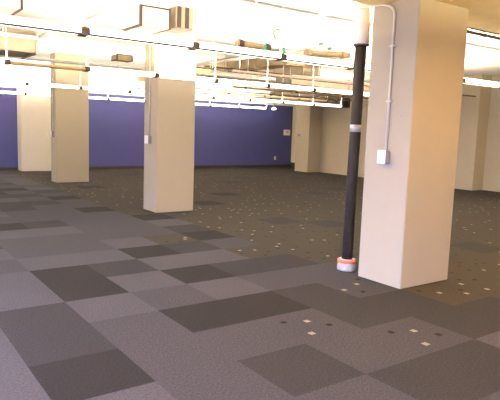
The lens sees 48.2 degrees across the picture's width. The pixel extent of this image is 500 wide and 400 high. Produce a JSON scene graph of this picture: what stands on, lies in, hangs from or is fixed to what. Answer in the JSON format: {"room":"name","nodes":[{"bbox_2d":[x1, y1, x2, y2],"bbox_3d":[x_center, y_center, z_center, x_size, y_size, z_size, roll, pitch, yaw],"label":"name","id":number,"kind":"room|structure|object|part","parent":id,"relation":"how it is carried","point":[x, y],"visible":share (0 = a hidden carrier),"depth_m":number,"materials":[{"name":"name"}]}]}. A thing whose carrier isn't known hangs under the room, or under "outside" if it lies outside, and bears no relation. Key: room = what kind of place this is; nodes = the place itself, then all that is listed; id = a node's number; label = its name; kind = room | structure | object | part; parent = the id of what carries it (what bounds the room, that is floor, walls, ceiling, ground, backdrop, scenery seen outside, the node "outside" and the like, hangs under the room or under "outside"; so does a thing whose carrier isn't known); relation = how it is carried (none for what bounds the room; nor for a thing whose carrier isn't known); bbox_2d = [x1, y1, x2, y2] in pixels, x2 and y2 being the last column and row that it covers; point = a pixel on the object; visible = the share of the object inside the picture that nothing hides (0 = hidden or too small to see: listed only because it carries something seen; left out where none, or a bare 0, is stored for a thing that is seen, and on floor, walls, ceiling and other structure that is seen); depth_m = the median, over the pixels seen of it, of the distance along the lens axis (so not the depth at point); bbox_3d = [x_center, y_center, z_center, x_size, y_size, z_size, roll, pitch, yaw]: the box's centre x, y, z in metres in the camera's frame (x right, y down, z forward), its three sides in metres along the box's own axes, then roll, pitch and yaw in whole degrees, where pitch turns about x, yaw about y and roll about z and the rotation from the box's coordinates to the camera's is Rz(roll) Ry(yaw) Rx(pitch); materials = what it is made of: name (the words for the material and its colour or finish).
{"room":"open-plan office","nodes":[
{"label":"open-plan office","id":0,"kind":"room"},
{"bbox_2d":[0,87,292,166],"bbox_3d":[-5.772,-2.381,19.316,19.100,2.620,0.150,-3,9,-35],"label":"wall","id":1,"kind":"structure","parent":0,"point":[223,135],"depth_m":21.91,"materials":[{"name":"blue paint"}]},
{"bbox_2d":[0,164,290,169],"bbox_3d":[-5.880,-1.110,19.325,18.820,0.090,0.020,-3,9,-35],"label":"baseboard","id":2,"kind":"structure","parent":1,"relation":"attached to","point":[271,165],"depth_m":21.95,"materials":[{"name":"grey plastic"}]},
{"bbox_2d":[283,130,289,134],"bbox_3d":[1.608,-2.942,24.370,0.340,0.240,0.055,-3,9,-35],"label":"wall panel","id":3,"kind":"object","parent":1,"relation":"attached to","point":[286,132],"visible":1,"depth_m":24.34,"materials":[{"name":"beige plastic"}]},
{"bbox_2d":[0,64,293,105],"bbox_3d":[-5.709,-4.041,19.097,19.100,0.730,0.170,-3,9,-35],"label":"bulkhead","id":4,"kind":"object","parent":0,"point":[7,72],"depth_m":19.98,"materials":[{"name":"white paint"}]},
{"bbox_2d":[0,166,499,399],"bbox_3d":[0.654,0.361,10.421,19.100,0.151,22.300,-3,9,-35],"label":"floor","id":5,"kind":"structure","parent":0,"point":[242,294],"depth_m":5.23,"materials":[{"name":"grey carpet"}]},
{"bbox_2d":[16,65,50,170],"bbox_3d":[-6.956,-2.624,18.006,0.920,3.350,0.500,-3,9,-35],"label":"column","id":6,"kind":"structure","parent":5,"relation":"on","point":[33,111],"depth_m":17.80,"materials":[{"name":"white paint"}]},
{"bbox_2d":[50,52,88,182],"bbox_3d":[-4.817,-2.163,14.948,0.870,3.350,0.460,-3,9,-35],"label":"column","id":7,"kind":"structure","parent":5,"relation":"on","point":[70,141],"depth_m":14.76,"materials":[{"name":"paint"}]},
{"bbox_2d":[49,55,53,136],"bbox_3d":[-5.192,-2.706,14.611,0.081,2.114,0.168,-3,9,-35],"label":"conduit","id":8,"kind":"object","parent":7,"relation":"attached to","point":[51,133],"visible":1,"depth_m":14.65,"materials":[{"name":"beige metal"}]},
{"bbox_2d":[144,29,196,212],"bbox_3d":[-1.499,-1.476,10.420,0.770,3.350,0.550,-3,9,-35],"label":"column","id":9,"kind":"structure","parent":5,"relation":"on","point":[169,159],"depth_m":10.21,"materials":[{"name":"paint"}]},
{"bbox_2d":[144,44,151,143],"bbox_3d":[-1.835,-2.052,10.112,0.081,2.054,0.148,-3,9,-35],"label":"conduit","id":10,"kind":"object","parent":9,"relation":"attached to","point":[147,139],"visible":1,"depth_m":10.16,"materials":[{"name":"beige metal"}]},
{"bbox_3d":[-1.894,-1.106,10.213,0.008,0.148,0.148,-3,9,-35],"label":"plate","id":11,"kind":"part","parent":10,"relation":"part of","materials":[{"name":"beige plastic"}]},
{"bbox_2d":[295,91,322,171],"bbox_3d":[2.291,-2.783,21.747,0.620,3.350,0.760,-3,9,-35],"label":"pier","id":12,"kind":"object","parent":5,"relation":"on","point":[309,118],"visible":0.64,"depth_m":21.54,"materials":[{"name":"paint"}]},
{"bbox_2d":[337,3,369,271],"bbox_3d":[1.177,-0.859,6.266,0.232,3.350,0.224,-3,9,-35],"label":"drain pipe","id":13,"kind":"object","parent":5,"relation":"on","point":[346,263],"visible":0.98,"depth_m":6.24,"materials":[{"name":"black metal"}]},
{"bbox_2d":[358,0,468,288],"bbox_3d":[1.733,-0.571,5.994,0.793,2.885,0.590,-3,9,-35],"label":"column","id":14,"kind":"structure","parent":5,"relation":"on","point":[406,222],"depth_m":5.75,"materials":[{"name":"paint"}]},
{"bbox_2d":[312,4,395,163],"bbox_3d":[1.060,-1.264,6.136,0.086,1.646,1.294,-3,9,-35],"label":"conduit","id":15,"kind":"object","parent":14,"relation":"attached to","point":[383,156],"visible":1,"depth_m":5.71,"materials":[{"name":"beige metal"}]},
{"bbox_3d":[1.347,-0.443,5.731,0.008,0.138,0.108,-3,9,-35],"label":"plate","id":16,"kind":"part","parent":15,"relation":"part of","materials":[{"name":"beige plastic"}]},
{"bbox_2d":[455,74,491,190],"bbox_3d":[6.583,-1.995,16.680,0.520,3.350,0.750,-3,9,-35],"label":"pier","id":17,"kind":"object","parent":5,"relation":"on","point":[474,114],"visible":0.86,"depth_m":16.44,"materials":[{"name":"paint"}]},
{"bbox_2d":[0,0,499,83],"bbox_3d":[-1.350,-3.558,12.954,19.100,0.150,14.940,-3,9,-35],"label":"ceiling","id":18,"kind":"structure","parent":0,"point":[223,24],"depth_m":10.19,"materials":[{"name":"white paint"}]},
{"bbox_2d":[0,0,23,15],"bbox_3d":[-2.987,-2.484,6.572,0.472,0.486,0.586,-3,9,-35],"label":"box","id":19,"kind":"object","parent":18,"relation":"hanging from","point":[7,7],"visible":0.96,"depth_m":6.48,"materials":[{"name":"white metal"}]},
{"bbox_2d":[0,13,37,58],"bbox_3d":[-5.758,-2.614,7.747,5.220,0.710,0.940,-3,9,-35],"label":"air duct","id":20,"kind":"object","parent":18,"relation":"hanging from","point":[24,48],"visible":0.65,"depth_m":8.78,"materials":[{"name":"white metal"}]},
{"bbox_2d":[0,26,38,39],"bbox_3d":[-5.457,-2.652,7.300,5.200,0.502,0.075,-3,9,-35],"label":"ceiling pipe","id":21,"kind":"object","parent":18,"relation":"hanging from","point":[2,33],"visible":0.81,"depth_m":8.63,"materials":[{"name":"grey plastic"}]},
{"bbox_2d":[38,0,135,39],"bbox_3d":[-4.950,-3.256,11.569,0.088,0.344,12.700,-3,9,-35],"label":"ceiling pipe","id":22,"kind":"object","parent":18,"relation":"hanging from","point":[120,3],"visible":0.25,"depth_m":7.52,"materials":[{"name":"white metal"}]},
{"bbox_2d":[90,84,141,93],"bbox_3d":[-1.998,-3.963,19.573,8.300,0.752,0.045,-3,9,-35],"label":"ceiling pipe","id":23,"kind":"object","parent":18,"relation":"hanging from","point":[93,84],"visible":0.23,"depth_m":17.87,"materials":[{"name":"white metal"}]},
{"bbox_2d":[111,41,132,62],"bbox_3d":[-2.517,-3.002,10.988,0.332,0.536,0.306,-3,9,-35],"label":"box","id":24,"kind":"object","parent":18,"relation":"hanging from","point":[126,58],"visible":0.94,"depth_m":10.93,"materials":[{"name":"brown"}]},
{"bbox_3d":[-2.526,-2.797,11.017,0.320,0.110,0.300,-3,9,-35],"label":"casing","id":25,"kind":"part","parent":24,"relation":"part of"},
{"bbox_2d":[0,88,267,109],"bbox_3d":[-5.843,-3.783,17.970,16.040,0.966,0.158,-3,9,-35],"label":"ceiling light","id":26,"kind":"object","parent":18,"relation":"hanging from","point":[4,92],"visible":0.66,"depth_m":19.03,"materials":[{"name":"white metal"}]},
{"bbox_2d":[0,91,23,94],"bbox_3d":[-7.487,-3.258,16.876,1.260,0.073,0.150,-3,9,-35],"label":"diffuser","id":27,"kind":"object","parent":26,"relation":"attached to","point":[5,92],"depth_m":16.97,"materials":[{"name":"white"}]},
{"bbox_2d":[26,92,50,95],"bbox_3d":[-6.401,-3.318,17.642,1.260,0.073,0.150,-3,9,-35],"label":"diffuser","id":28,"kind":"object","parent":26,"relation":"attached to","point":[27,93],"depth_m":17.43,"materials":[{"name":"white"}]},
{"bbox_2d":[89,96,107,99],"bbox_3d":[-5.315,-3.379,18.408,1.260,0.073,0.150,-3,9,-35],"label":"diffuser","id":29,"kind":"object","parent":26,"relation":"attached to","point":[90,97],"depth_m":18.52,"materials":[{"name":"white"}]},
{"bbox_2d":[110,98,143,101],"bbox_3d":[-4.229,-3.439,19.173,1.260,0.073,0.150,-3,9,-35],"label":"diffuser","id":30,"kind":"object","parent":26,"relation":"attached to","point":[121,99],"depth_m":19.11,"materials":[{"name":"white"}]},
{"bbox_2d":[195,103,209,105],"bbox_3d":[-2.058,-3.559,20.705,1.260,0.073,0.150,-3,9,-35],"label":"diffuser","id":31,"kind":"object","parent":26,"relation":"attached to","point":[203,104],"depth_m":20.84,"materials":[{"name":"white"}]},
{"bbox_2d":[212,104,238,107],"bbox_3d":[-0.972,-3.619,21.471,1.260,0.073,0.150,-3,9,-35],"label":"diffuser","id":32,"kind":"object","parent":26,"relation":"attached to","point":[219,105],"depth_m":21.40,"materials":[{"name":"white"}]},
{"bbox_2d":[241,106,265,108],"bbox_3d":[0.113,-3.679,22.237,1.260,0.073,0.150,-3,9,-35],"label":"diffuser","id":33,"kind":"object","parent":26,"relation":"attached to","point":[252,107],"depth_m":22.19,"materials":[{"name":"white"}]},
{"bbox_2d":[122,0,170,34],"bbox_3d":[-1.431,-2.578,7.693,0.452,0.476,0.626,-3,9,-35],"label":"box","id":34,"kind":"object","parent":18,"relation":"hanging from","point":[144,19],"visible":0.97,"depth_m":7.51,"materials":[{"name":"white metal"}]},
{"bbox_2d":[0,46,340,81],"bbox_3d":[-2.295,-3.295,13.273,17.500,0.514,0.088,-3,9,-35],"label":"ceiling pipe","id":35,"kind":"object","parent":18,"relation":"hanging from","point":[118,66],"visible":0.56,"depth_m":12.53,"materials":[{"name":"white metal"}]},
{"bbox_2d":[0,75,343,107],"bbox_3d":[-3.586,-3.187,13.853,16.330,0.961,0.158,-3,9,-35],"label":"ceiling light","id":36,"kind":"object","parent":18,"relation":"hanging from","point":[26,83],"visible":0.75,"depth_m":14.22,"materials":[{"name":"white"}]},
{"bbox_2d":[0,80,24,84],"bbox_3d":[-5.641,-2.642,12.468,1.180,0.073,0.150,-3,9,-35],"label":"diffuser","id":37,"kind":"object","parent":36,"relation":"attached to","point":[1,81],"depth_m":12.58,"materials":[{"name":"white"}]},
{"bbox_2d":[28,82,79,88],"bbox_3d":[-4.621,-2.699,13.188,1.180,0.073,0.150,-3,9,-35],"label":"diffuser","id":38,"kind":"object","parent":36,"relation":"attached to","point":[29,83],"depth_m":13.12,"materials":[{"name":"white"}]},
{"bbox_2d":[83,86,127,91],"bbox_3d":[-3.601,-2.755,13.908,1.180,0.073,0.150,-3,9,-35],"label":"diffuser","id":39,"kind":"object","parent":36,"relation":"attached to","point":[84,87],"depth_m":13.84,"materials":[{"name":"white"}]},
{"bbox_2d":[132,90,144,93],"bbox_3d":[-2.580,-2.812,14.627,1.180,0.073,0.150,-3,9,-35],"label":"diffuser","id":40,"kind":"object","parent":36,"relation":"attached to","point":[133,91],"depth_m":14.35,"materials":[{"name":"white"}]},
{"bbox_2d":[195,94,212,97],"bbox_3d":[-1.560,-2.868,15.347,1.180,0.073,0.150,-3,9,-35],"label":"diffuser","id":41,"kind":"object","parent":36,"relation":"attached to","point":[196,95],"depth_m":15.48,"materials":[{"name":"white plastic"}]},
{"bbox_2d":[215,96,248,100],"bbox_3d":[-0.539,-2.925,16.067,1.180,0.073,0.150,-3,9,-35],"label":"diffuser","id":42,"kind":"object","parent":36,"relation":"attached to","point":[216,97],"depth_m":16.02,"materials":[{"name":"white"}]},
{"bbox_2d":[249,98,282,102],"bbox_3d":[0.481,-2.981,16.787,1.180,0.073,0.150,-3,9,-35],"label":"diffuser","id":43,"kind":"object","parent":36,"relation":"attached to","point":[250,99],"depth_m":16.70,"materials":[{"name":"white"}]},
{"bbox_2d":[285,101,312,104],"bbox_3d":[1.501,-3.038,17.506,1.180,0.073,0.150,-3,9,-35],"label":"diffuser","id":44,"kind":"object","parent":36,"relation":"attached to","point":[287,102],"depth_m":17.44,"materials":[{"name":"white"}]},
{"bbox_2d":[315,103,341,106],"bbox_3d":[2.522,-3.094,18.226,1.180,0.073,0.150,-3,9,-35],"label":"diffuser","id":45,"kind":"object","parent":36,"relation":"attached to","point":[316,104],"depth_m":18.16,"materials":[{"name":"white"}]},
{"bbox_2d":[165,0,196,33],"bbox_3d":[-1.021,-2.612,7.891,0.320,0.430,0.530,-3,9,-35],"label":"air duct","id":46,"kind":"object","parent":18,"relation":"hanging from","point":[182,18],"visible":0.8,"depth_m":7.69,"materials":[{"name":"brown metal"}]},
{"bbox_2d":[0,9,368,95],"bbox_3d":[-1.111,-2.592,9.817,15.550,0.961,0.158,-3,9,-35],"label":"ceiling pipe","id":47,"kind":"object","parent":18,"relation":"hanging from","point":[3,61],"visible":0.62,"depth_m":9.68,"materials":[{"name":"white metal"}]},
{"bbox_2d":[10,61,85,70],"bbox_3d":[-3.069,-2.037,8.504,1.120,0.043,0.150,-3,9,-35],"label":"diffuser","id":48,"kind":"object","parent":47,"relation":"attached to","point":[11,62],"depth_m":8.45,"materials":[{"name":"white"}]},
{"bbox_2d":[90,66,154,76],"bbox_3d":[-2.097,-2.106,9.187,1.120,0.073,0.150,-3,9,-35],"label":"diffuser","id":49,"kind":"object","parent":47,"relation":"attached to","point":[92,69],"depth_m":9.12,"materials":[{"name":"white plastic"}]},
{"bbox_2d":[159,73,214,81],"bbox_3d":[-1.125,-2.159,9.872,1.120,0.073,0.150,-3,9,-35],"label":"diffuser","id":50,"kind":"object","parent":47,"relation":"attached to","point":[161,75],"depth_m":9.81,"materials":[{"name":"white"}]},
{"bbox_2d":[218,78,266,86],"bbox_3d":[-0.154,-2.213,10.557,1.120,0.073,0.150,-3,9,-35],"label":"diffuser","id":51,"kind":"object","parent":47,"relation":"attached to","point":[225,81],"depth_m":10.49,"materials":[{"name":"white"}]},
{"bbox_2d":[268,83,313,90],"bbox_3d":[0.817,-2.267,11.243,1.120,0.073,0.150,-3,9,-35],"label":"diffuser","id":52,"kind":"object","parent":47,"relation":"attached to","point":[271,85],"depth_m":11.16,"materials":[{"name":"white plastic"}]},
{"bbox_2d":[316,88,351,94],"bbox_3d":[1.789,-2.321,11.928,1.120,0.073,0.150,-3,9,-35],"label":"diffuser","id":53,"kind":"object","parent":47,"relation":"attached to","point":[325,90],"depth_m":11.85,"materials":[{"name":"white"}]},
{"bbox_2d":[137,87,294,98],"bbox_3d":[-0.691,-3.795,18.427,6.500,0.710,0.040,-3,9,-35],"label":"ceiling pipe","id":54,"kind":"object","parent":18,"relation":"hanging from","point":[254,87],"visible":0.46,"depth_m":18.50,"materials":[{"name":"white metal"}]},
{"bbox_2d":[137,52,304,81],"bbox_3d":[-1.262,-3.601,15.387,0.490,0.370,7.900,-3,9,-35],"label":"air duct","id":55,"kind":"object","parent":18,"relation":"hanging from","point":[255,64],"visible":0.37,"depth_m":13.27,"materials":[{"name":"white metal"}]},
{"bbox_2d":[89,40,353,80],"bbox_3d":[-1.853,-3.438,13.938,0.075,0.368,12.400,-3,9,-35],"label":"ceiling pipe","id":56,"kind":"object","parent":18,"relation":"hanging from","point":[351,41],"visible":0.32,"depth_m":10.48,"materials":[{"name":"white metal"}]},
{"bbox_2d":[199,89,267,107],"bbox_3d":[-0.715,-4.108,21.766,3.534,0.930,0.035,-3,9,-35],"label":"ceiling pipe","id":57,"kind":"object","parent":18,"relation":"hanging from","point":[231,89],"visible":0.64,"depth_m":21.74,"materials":[{"name":"white metal"}]},
{"bbox_2d":[195,91,292,104],"bbox_3d":[-0.671,-3.832,19.178,5.600,0.825,0.050,-3,9,-35],"label":"ceiling pipe","id":58,"kind":"object","parent":18,"relation":"hanging from","point":[251,91],"visible":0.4,"depth_m":19.64,"materials":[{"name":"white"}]},
{"bbox_2d":[0,0,499,88],"bbox_3d":[1.853,-2.227,7.703,18.080,0.952,0.160,-3,9,-35],"label":"ceiling pipe","id":59,"kind":"object","parent":18,"relation":"hanging from","point":[5,20],"visible":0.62,"depth_m":5.84,"materials":[{"name":"white metal"}]},
{"bbox_2d":[0,14,81,34],"bbox_3d":[-2.081,-1.589,4.993,1.130,0.073,0.150,-3,9,-35],"label":"diffuser","id":60,"kind":"object","parent":59,"relation":"attached to","point":[5,20],"depth_m":5.05,"materials":[{"name":"white"}]},
{"bbox_2d":[88,27,192,48],"bbox_3d":[-1.101,-1.643,5.684,1.130,0.073,0.150,-3,9,-35],"label":"diffuser","id":61,"kind":"object","parent":59,"relation":"attached to","point":[92,31],"depth_m":5.60,"materials":[{"name":"white plastic"}]},
{"bbox_2d":[199,42,280,59],"bbox_3d":[-0.122,-1.697,6.375,1.130,0.073,0.150,-3,9,-35],"label":"diffuser","id":62,"kind":"object","parent":59,"relation":"attached to","point":[203,46],"depth_m":6.30,"materials":[{"name":"white"}]},
{"bbox_3d":[0.384,-2.179,6.663,0.006,0.885,0.006,6,8,32],"label":"hanger rod","id":63,"kind":"part","parent":59,"relation":"part of","materials":[{"name":"white metal"}]},
{"bbox_2d":[284,54,352,68],"bbox_3d":[0.858,-1.751,7.066,1.130,0.073,0.150,-3,9,-35],"label":"diffuser","id":64,"kind":"object","parent":59,"relation":"attached to","point":[288,57],"depth_m":6.99,"materials":[{"name":"white"}]},
{"bbox_2d":[365,64,370,71],"bbox_3d":[1.837,-1.806,7.757,1.130,0.073,0.150,-3,9,-35],"label":"diffuser","id":65,"kind":"object","parent":59,"relation":"attached to","point":[367,67],"depth_m":7.48,"materials":[{"name":"white"}]},
{"bbox_2d":[463,78,499,87],"bbox_3d":[3.797,-1.914,9.139,1.130,0.073,0.150,-3,9,-35],"label":"diffuser","id":66,"kind":"object","parent":59,"relation":"attached to","point":[466,80],"depth_m":9.03,"materials":[{"name":"white"}]},
{"bbox_2d":[235,21,271,50],"bbox_3d":[0.065,-2.697,9.106,0.661,0.494,0.138,-3,9,-35],"label":"ceiling pipe","id":67,"kind":"object","parent":18,"relation":"hanging from","point":[240,42],"visible":0.84,"depth_m":9.05,"materials":[{"name":"brown metal"}]},
{"bbox_2d":[200,52,318,87],"bbox_3d":[0.326,-2.931,12.104,3.200,0.765,0.030,-3,9,-35],"label":"ceiling pipe","id":68,"kind":"object","parent":18,"relation":"hanging from","point":[210,52],"visible":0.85,"depth_m":11.95,"materials":[{"name":"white metal"}]},
{"bbox_2d":[219,85,334,101],"bbox_3d":[1.014,-3.649,17.933,4.700,0.761,0.062,-3,9,-35],"label":"ceiling pipe","id":69,"kind":"object","parent":18,"relation":"hanging from","point":[228,92],"visible":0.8,"depth_m":17.81,"materials":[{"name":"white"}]},
{"bbox_2d":[273,29,282,39],"bbox_3d":[0.466,-2.827,9.387,0.188,0.279,0.048,-3,9,-35],"label":"cable coil","id":70,"kind":"object","parent":18,"relation":"hanging from","point":[275,38],"visible":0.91,"depth_m":9.37,"materials":[{"name":"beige plastic"}]},
{"bbox_2d":[196,60,367,102],"bbox_3d":[1.412,-3.442,16.515,7.100,0.788,0.035,-3,9,-35],"label":"ceiling pipe","id":71,"kind":"object","parent":18,"relation":"hanging from","point":[209,60],"visible":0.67,"depth_m":15.99,"materials":[{"name":"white metal"}]},
{"bbox_2d":[196,66,368,96],"bbox_3d":[1.632,-3.284,15.087,9.000,0.728,0.075,-3,9,-35],"label":"ceiling pipe","id":72,"kind":"object","parent":18,"relation":"hanging from","point":[323,66],"visible":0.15,"depth_m":14.42,"materials":[{"name":"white metal"}]},
{"bbox_2d":[282,24,285,53],"bbox_3d":[0.571,-2.667,9.224,0.080,0.550,0.010,-3,9,-35],"label":"pipe","id":73,"kind":"object","parent":18,"relation":"hanging from","point":[283,48],"visible":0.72,"depth_m":9.23,"materials":[{"name":"white metal"}]},
{"bbox_2d":[252,64,320,79],"bbox_3d":[0.942,-3.500,15.181,0.640,0.370,2.200,-3,9,-35],"label":"air duct","id":74,"kind":"object","parent":18,"relation":"hanging from","point":[308,69],"visible":0.49,"depth_m":14.43,"materials":[{"name":"beige metal"}]},
{"bbox_2d":[204,62,369,77],"bbox_3d":[2.257,-3.360,14.717,8.000,0.442,0.045,-3,9,-35],"label":"ceiling pipe","id":75,"kind":"object","parent":18,"relation":"hanging from","point":[225,67],"visible":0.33,"depth_m":13.03,"materials":[{"name":"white metal"}]},
{"bbox_2d":[226,61,369,86],"bbox_3d":[1.253,-2.920,11.963,4.050,0.690,0.212,-3,9,-35],"label":"ceiling pipe","id":76,"kind":"object","parent":18,"relation":"hanging from","point":[239,71],"visible":0.81,"depth_m":11.65,"materials":[{"name":"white metal"}]},
{"bbox_3d":[1.185,-2.610,12.084,4.050,0.040,0.012,-3,9,-35],"label":"rail","id":77,"kind":"part","parent":76,"relation":"part of","materials":[{"name":"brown metal"}]},
{"bbox_3d":[1.300,-2.585,11.923,4.050,0.040,0.012,-3,9,-35],"label":"rail","id":78,"kind":"part","parent":76,"relation":"part of","materials":[{"name":"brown metal"}]},
{"bbox_2d":[232,69,368,98],"bbox_3d":[1.845,-3.205,14.879,5.500,0.818,0.055,-3,9,-35],"label":"ceiling pipe","id":79,"kind":"object","parent":18,"relation":"hanging from","point":[296,91],"visible":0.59,"depth_m":14.41,"materials":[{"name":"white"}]},
{"bbox_2d":[270,92,337,103],"bbox_3d":[2.045,-3.815,19.758,2.900,0.820,0.640,-3,9,-35],"label":"air duct","id":80,"kind":"object","parent":18,"relation":"hanging from","point":[279,93],"visible":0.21,"depth_m":19.29,"materials":[{"name":"beige metal"}]},
{"bbox_2d":[276,67,369,91],"bbox_3d":[3.531,-3.209,15.092,6.700,0.750,0.640,-3,9,-35],"label":"air duct","id":81,"kind":"object","parent":18,"relation":"hanging from","point":[278,80],"visible":0.18,"depth_m":13.47,"materials":[{"name":"beige metal"}]},
{"bbox_2d":[303,24,350,58],"bbox_3d":[1.332,-2.677,9.518,1.006,0.551,0.125,-3,9,-35],"label":"ceiling pipe","id":82,"kind":"object","parent":18,"relation":"hanging from","point":[307,52],"visible":0.88,"depth_m":9.48,"materials":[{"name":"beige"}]},
{"bbox_2d":[196,36,475,96],"bbox_3d":[2.693,-3.066,13.340,9.300,0.650,0.040,-3,9,-35],"label":"ceiling pipe","id":83,"kind":"object","parent":18,"relation":"hanging from","point":[212,68],"visible":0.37,"depth_m":10.96,"materials":[{"name":"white metal"}]},
{"bbox_2d":[180,0,499,57],"bbox_3d":[1.227,-2.683,8.328,17.500,0.248,0.075,-3,9,-35],"label":"ceiling pipe","id":84,"kind":"object","parent":18,"relation":"hanging from","point":[256,11],"visible":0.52,"depth_m":7.75,"materials":[{"name":"white metal"}]},
{"bbox_2d":[336,97,349,107],"bbox_3d":[3.246,-3.677,19.386,0.460,0.920,0.320,-3,9,-35],"label":"loudspeaker","id":85,"kind":"object","parent":18,"relation":"hanging from","point":[346,104],"visible":0.7,"depth_m":19.29,"materials":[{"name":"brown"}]},
{"bbox_2d":[467,30,499,39],"bbox_3d":[5.991,-2.503,9.230,9.900,0.510,0.050,-3,9,-35],"label":"ceiling pipe","id":86,"kind":"object","parent":18,"relation":"hanging from","point":[485,35],"visible":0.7,"depth_m":7.12,"materials":[{"name":"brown metal"}]},
{"bbox_2d":[467,27,499,34],"bbox_3d":[5.992,-2.531,9.227,9.900,0.452,0.065,-3,9,-35],"label":"ceiling pipe","id":87,"kind":"object","parent":18,"relation":"hanging from","point":[467,27],"visible":0.19,"depth_m":7.12,"materials":[{"name":"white metal"}]},
{"bbox_2d":[319,75,499,191],"bbox_3d":[8.003,-1.777,15.344,1.240,3.350,22.300,-3,9,-35],"label":"wall","id":88,"kind":"structure","parent":0,"point":[335,128],"depth_m":20.31,"materials":[{"name":"paint"}]},
{"bbox_2d":[291,90,296,162],"bbox_3d":[2.495,-3.110,23.664,0.030,3.170,2.180,-3,9,-35],"label":"trim","id":89,"kind":"structure","parent":88,"relation":"attached to","point":[294,121],"depth_m":24.45,"materials":[{"name":"beige paint"}]},
{"bbox_2d":[348,0,499,33],"bbox_3d":[5.072,-1.967,3.976,19.100,0.615,7.360,-3,9,-35],"label":"ceiling","id":90,"kind":"structure","parent":0,"point":[484,15],"depth_m":5.84,"materials":[{"name":"paint"}]}
]}

